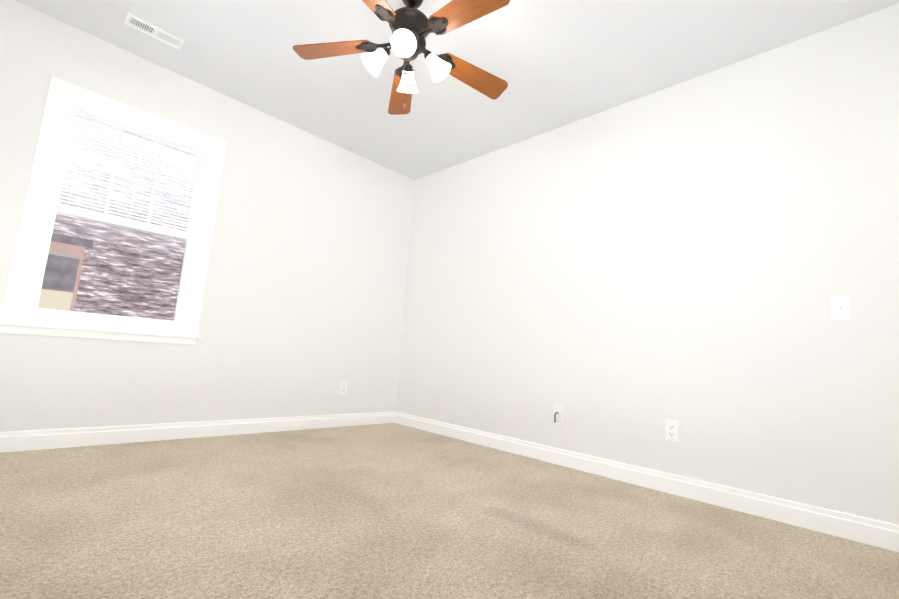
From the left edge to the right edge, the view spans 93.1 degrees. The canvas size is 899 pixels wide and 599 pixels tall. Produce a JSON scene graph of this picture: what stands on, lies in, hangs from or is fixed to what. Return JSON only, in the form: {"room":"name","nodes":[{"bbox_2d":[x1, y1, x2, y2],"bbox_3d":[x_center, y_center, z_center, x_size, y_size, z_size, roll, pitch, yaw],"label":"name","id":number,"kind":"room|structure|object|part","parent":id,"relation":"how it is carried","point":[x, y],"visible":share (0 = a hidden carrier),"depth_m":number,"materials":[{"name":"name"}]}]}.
{"room":"empty bedroom","nodes":[
{"label":"empty bedroom","id":0,"kind":"room"},
{"bbox_2d":[0,0,413,431],"bbox_3d":[-1.534,-0.237,3.246,0.140,2.440,3.250,-3,-11,44],"label":"wall","id":1,"kind":"structure","parent":0,"point":[301,314],"depth_m":3.13,"materials":[{"name":"white paint"}]},
{"bbox_2d":[0,76,225,344],"bbox_3d":[-2.053,-0.481,2.715,0.205,1.470,0.968,-3,-11,44],"label":"window","id":2,"kind":"structure","parent":1,"relation":"in","point":[14,306],"depth_m":2.55,"materials":[{"name":"white paint"}]},
{"bbox_3d":[-2.062,-0.477,2.723,0.076,1.312,0.774,-3,-11,44],"label":"window sashes","id":3,"kind":"part","parent":2,"relation":"part of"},
{"bbox_3d":[-2.062,-0.490,2.727,0.042,1.189,0.680,-3,-11,44],"label":"glass","id":4,"kind":"part","parent":2,"relation":"part of","materials":[{"name":"glass"}]},
{"bbox_2d":[46,97,210,316],"bbox_3d":[-2.016,-0.533,2.689,0.038,1.211,0.770,-3,-11,44],"label":"window blinds","id":5,"kind":"object","parent":2,"relation":"attached to","point":[110,115],"visible":0.92,"depth_m":2.69,"materials":[{"name":"white plastic"}]},
{"bbox_2d":[0,411,395,452],"bbox_3d":[-1.560,0.914,3.036,0.017,0.105,2.910,-3,-11,44],"label":"baseboard","id":6,"kind":"structure","parent":1,"relation":"attached to","point":[14,441],"depth_m":2.77,"materials":[{"name":"white paint"}]},
{"bbox_2d":[339,381,347,393],"bbox_3d":[-0.921,0.768,3.702,0.009,0.114,0.070,-3,-11,44],"label":"electrical outlet","id":7,"kind":"object","parent":1,"relation":"attached to","point":[343,387],"visible":1,"depth_m":3.70,"materials":[{"name":"white plastic"}]},
{"bbox_2d":[0,423,898,598],"bbox_3d":[-0.319,0.940,1.798,3.798,0.100,3.250,-3,-11,44],"label":"floor","id":8,"kind":"structure","parent":0,"point":[387,511],"depth_m":1.62,"materials":[{"name":"carpet"}]},
{"bbox_2d":[15,0,898,179],"bbox_3d":[-0.142,-1.572,2.134,3.798,0.100,3.250,-3,-11,44],"label":"ceiling","id":9,"kind":"structure","parent":0,"point":[554,64],"depth_m":2.54,"materials":[{"name":"white paint"}]},
{"bbox_2d":[124,12,183,49],"bbox_3d":[-1.736,-1.575,2.509,0.110,0.018,0.280,-3,-11,44],"label":"ceiling vent","id":10,"kind":"object","parent":9,"relation":"in","point":[150,29],"visible":1,"depth_m":2.50,"materials":[{"name":"white metal"}]},
{"bbox_2d":[292,0,509,114],"bbox_3d":[-0.176,-1.220,2.060,1.074,0.620,1.116,-3,-11,44],"label":"fan","id":11,"kind":"object","parent":9,"relation":"hanging from","point":[411,26],"visible":1,"depth_m":2.07,"materials":[{"name":"brown wood"}]},
{"bbox_3d":[-0.579,-1.254,2.134,0.390,0.006,0.138,-2,4,7],"label":"blade","id":12,"kind":"part","parent":11,"relation":"part of","materials":[{"name":"brown wood"}]},
{"label":"blade","id":13,"kind":"part","parent":11,"relation":"part of","materials":[{"name":"brown wood"}]},
{"bbox_3d":[-0.277,-1.189,2.455,0.138,0.006,0.390,-7,-10,-13],"label":"blade","id":14,"kind":"part","parent":11,"relation":"part of","materials":[{"name":"brown wood"}]},
{"label":"blade","id":15,"kind":"part","parent":11,"relation":"part of","materials":[{"name":"brown wood"}]},
{"bbox_3d":[0.126,-1.186,2.265,0.390,0.006,0.138,14,-23,-27],"label":"blade","id":16,"kind":"part","parent":11,"relation":"part of","materials":[{"name":"brown wood"}]},
{"bbox_2d":[395,3,898,524],"bbox_3d":[0.854,-0.093,3.057,3.798,2.440,0.140,-3,-11,44],"label":"wall","id":17,"kind":"structure","parent":0,"point":[619,283],"depth_m":2.42,"materials":[{"name":"white paint"}]},
{"bbox_2d":[553,404,562,421],"bbox_3d":[0.723,0.770,2.880,0.070,0.120,0.044,-3,-11,44],"label":"outlet","id":18,"kind":"object","parent":17,"relation":"attached to","point":[557,412],"visible":1,"depth_m":2.88,"materials":[{"name":"white plastic"}]},
{"bbox_2d":[392,412,898,551],"bbox_3d":[0.713,1.051,2.855,3.500,0.105,0.014,-3,-11,44],"label":"baseboard","id":19,"kind":"structure","parent":17,"relation":"attached to","point":[876,533],"depth_m":2.26,"materials":[{"name":"white paint"}]},
{"bbox_2d":[665,419,678,441],"bbox_3d":[1.248,0.735,2.390,0.070,0.114,0.009,-3,-11,44],"label":"electrical outlet","id":20,"kind":"object","parent":17,"relation":"attached to","point":[671,430],"visible":1,"depth_m":2.39,"materials":[{"name":"white plastic"}]},
{"bbox_2d":[830,295,851,319],"bbox_3d":[1.809,0.038,1.968,0.070,0.114,0.020,-3,-11,44],"label":"light switch","id":21,"kind":"object","parent":17,"relation":"attached to","point":[840,307],"visible":1,"depth_m":1.97,"materials":[{"name":"white plastic"}]},
{"label":"outside","id":22,"kind":"structure","parent":0,"visible":0},
{"bbox_2d":[52,116,197,332],"bbox_3d":[-4.279,-0.835,6.117,0.020,10.000,15.000,-3,-11,44],"label":"brick wall","id":23,"kind":"structure","parent":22,"point":[153,282],"depth_m":5.90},
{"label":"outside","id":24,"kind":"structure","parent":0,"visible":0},
{"bbox_2d":[35,233,92,323],"bbox_3d":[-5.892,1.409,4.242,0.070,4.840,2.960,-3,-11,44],"label":"house","id":25,"kind":"structure","parent":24,"point":[59,290],"depth_m":5.36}
]}

